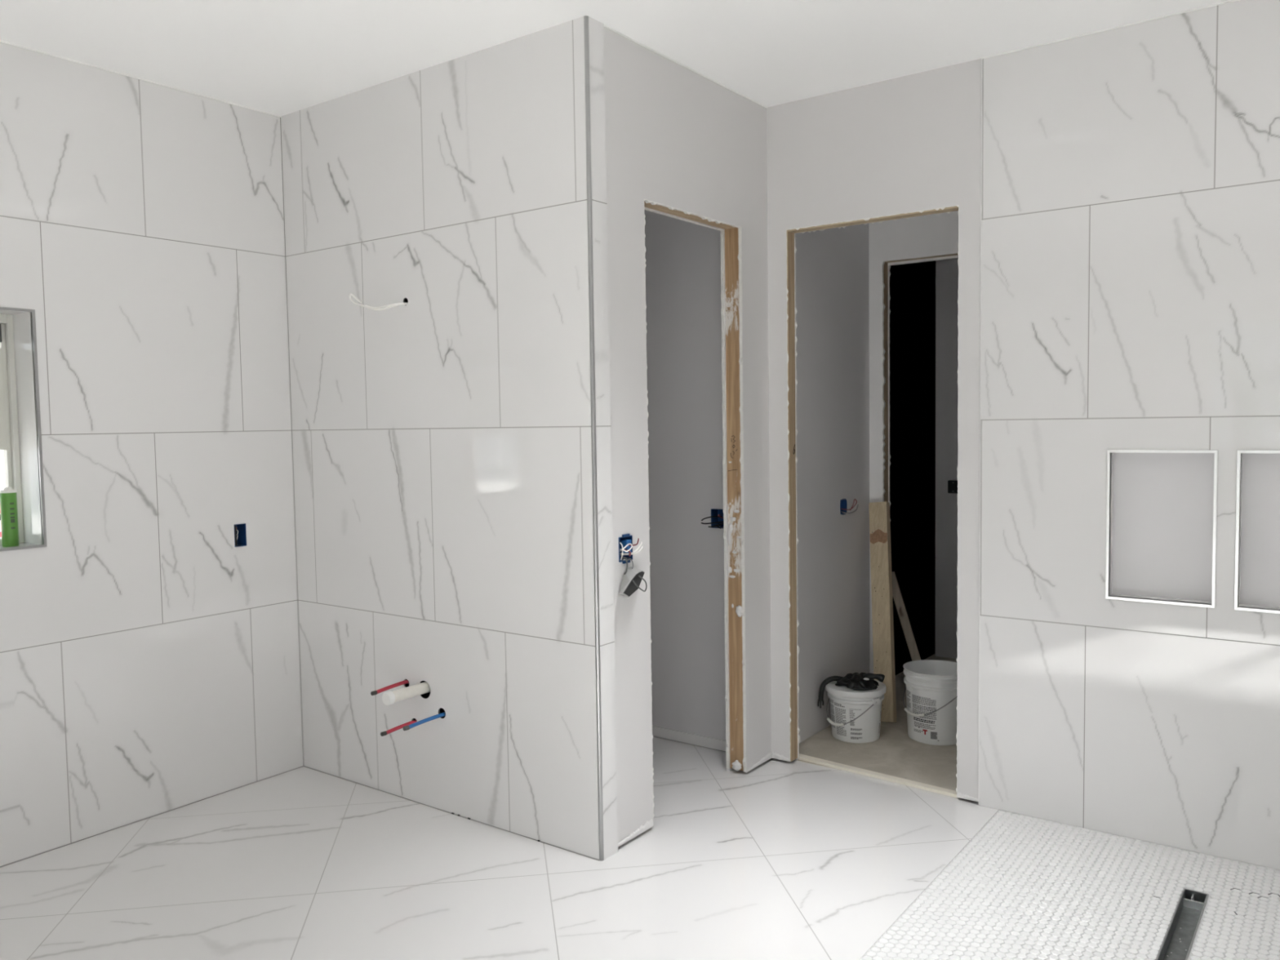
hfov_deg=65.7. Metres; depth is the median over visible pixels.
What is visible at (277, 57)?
ceiling
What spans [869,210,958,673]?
wall
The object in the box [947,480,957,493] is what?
junction box
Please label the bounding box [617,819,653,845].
trim
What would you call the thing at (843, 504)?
electrical box
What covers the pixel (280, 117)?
trim
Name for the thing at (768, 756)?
trim
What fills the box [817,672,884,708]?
cable
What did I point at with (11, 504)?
print
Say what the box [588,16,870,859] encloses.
wall
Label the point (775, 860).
floor
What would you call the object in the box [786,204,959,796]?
door frame
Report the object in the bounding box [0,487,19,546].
bottle
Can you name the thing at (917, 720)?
print
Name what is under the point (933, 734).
print
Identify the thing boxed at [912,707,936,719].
print
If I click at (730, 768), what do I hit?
wall
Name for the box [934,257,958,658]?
wall
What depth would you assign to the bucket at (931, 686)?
4.17 m
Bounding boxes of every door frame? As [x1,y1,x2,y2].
[644,199,746,817]
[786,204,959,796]
[882,253,957,522]
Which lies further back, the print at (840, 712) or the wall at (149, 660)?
the print at (840, 712)
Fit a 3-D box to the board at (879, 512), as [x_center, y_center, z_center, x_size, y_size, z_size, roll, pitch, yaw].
[1.129,0.605,4.614,0.095,0.997,0.335,0,3,7]
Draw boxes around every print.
[9,502,14,528]
[835,706,846,724]
[836,725,846,736]
[911,694,936,706]
[912,703,936,711]
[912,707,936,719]
[913,716,934,724]
[914,720,935,729]
[930,731,937,739]
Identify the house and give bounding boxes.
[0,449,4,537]
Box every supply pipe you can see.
[370,680,408,695]
[380,720,417,736]
[402,711,445,730]
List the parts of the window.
sash, frame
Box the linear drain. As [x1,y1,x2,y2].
[1155,888,1208,959]
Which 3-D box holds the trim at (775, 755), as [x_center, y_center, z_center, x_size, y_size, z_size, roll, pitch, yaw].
[0.568,1.112,3.995,0.078,0.028,0.004,2,4,36]
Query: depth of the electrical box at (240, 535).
3.82 m
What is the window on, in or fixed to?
in the wall
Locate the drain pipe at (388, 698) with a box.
[382,681,430,705]
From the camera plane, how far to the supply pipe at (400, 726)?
3.54 m
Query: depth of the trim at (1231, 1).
3.27 m
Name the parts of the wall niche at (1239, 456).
edge trim, edge trim, edge trim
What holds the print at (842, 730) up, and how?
attached to the bucket at (855, 715)
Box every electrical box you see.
[234,523,246,546]
[618,533,643,564]
[701,508,724,528]
[840,498,858,515]
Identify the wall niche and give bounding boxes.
[1105,449,1217,608]
[1234,449,1279,613]
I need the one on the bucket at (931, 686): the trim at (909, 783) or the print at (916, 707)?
the print at (916, 707)
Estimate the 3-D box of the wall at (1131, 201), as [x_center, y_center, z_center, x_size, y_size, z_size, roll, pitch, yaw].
[1.184,-0.141,3.460,4.750,2.600,0.018,2,4,36]
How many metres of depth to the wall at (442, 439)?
3.42 m
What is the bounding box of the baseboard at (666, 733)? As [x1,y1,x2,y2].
[652,724,725,751]
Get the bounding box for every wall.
[0,42,303,866]
[280,16,599,859]
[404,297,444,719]
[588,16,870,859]
[644,0,1279,870]
[644,206,733,771]
[795,452,1279,760]
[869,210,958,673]
[889,293,935,655]
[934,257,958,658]
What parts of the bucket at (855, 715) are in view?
lid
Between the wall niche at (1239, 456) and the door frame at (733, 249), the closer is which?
the wall niche at (1239, 456)
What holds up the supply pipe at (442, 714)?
attached to the wall at (442, 439)
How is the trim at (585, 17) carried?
attached to the wall at (442, 439)
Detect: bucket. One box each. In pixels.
[825,680,886,743]
[902,659,957,745]
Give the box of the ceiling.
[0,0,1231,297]
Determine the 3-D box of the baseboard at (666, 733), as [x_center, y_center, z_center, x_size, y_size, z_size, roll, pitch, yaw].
[-0.131,1.098,4.498,1.456,0.045,0.009,2,4,36]
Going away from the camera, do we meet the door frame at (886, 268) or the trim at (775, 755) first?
the trim at (775, 755)
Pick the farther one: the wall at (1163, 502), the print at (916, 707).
the print at (916, 707)
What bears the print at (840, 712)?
on the bucket at (855, 715)
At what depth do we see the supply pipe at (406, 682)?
3.56 m
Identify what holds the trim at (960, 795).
attached to the wall at (1131, 201)
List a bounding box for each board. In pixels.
[868,501,896,722]
[891,571,920,661]
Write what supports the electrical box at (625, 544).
attached to the wall at (677, 137)
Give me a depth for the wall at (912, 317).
9.87 m
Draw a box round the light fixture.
[618,555,647,597]
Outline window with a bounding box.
[0,306,47,551]
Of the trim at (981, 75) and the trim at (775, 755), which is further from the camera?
the trim at (775, 755)
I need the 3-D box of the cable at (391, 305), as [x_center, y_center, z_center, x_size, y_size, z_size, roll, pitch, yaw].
[-0.947,-0.644,3.565,0.279,0.074,0.068,0,4,20]
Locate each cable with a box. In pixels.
[349,293,408,310]
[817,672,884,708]
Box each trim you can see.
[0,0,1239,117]
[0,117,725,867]
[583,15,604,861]
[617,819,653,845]
[746,752,771,771]
[772,751,789,760]
[798,753,958,798]
[957,792,978,801]
[978,75,982,767]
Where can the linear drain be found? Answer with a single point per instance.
(1176, 944)
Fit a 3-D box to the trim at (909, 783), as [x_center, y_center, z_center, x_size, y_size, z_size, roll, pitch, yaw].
[0.898,1.138,3.831,0.702,0.012,0.034,2,4,41]
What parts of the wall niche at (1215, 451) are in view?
edge trim, edge trim, edge trim, edge trim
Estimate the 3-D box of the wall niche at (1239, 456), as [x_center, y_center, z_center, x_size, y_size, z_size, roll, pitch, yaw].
[1.963,0.153,2.955,0.317,0.493,0.104,2,4,36]
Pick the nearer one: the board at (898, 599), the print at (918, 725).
the print at (918, 725)
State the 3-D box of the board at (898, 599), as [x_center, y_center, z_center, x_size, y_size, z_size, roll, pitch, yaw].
[1.324,0.767,4.870,0.225,0.629,0.019,1,4,27]
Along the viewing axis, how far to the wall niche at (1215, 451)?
3.17 m
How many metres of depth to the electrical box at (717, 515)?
4.13 m

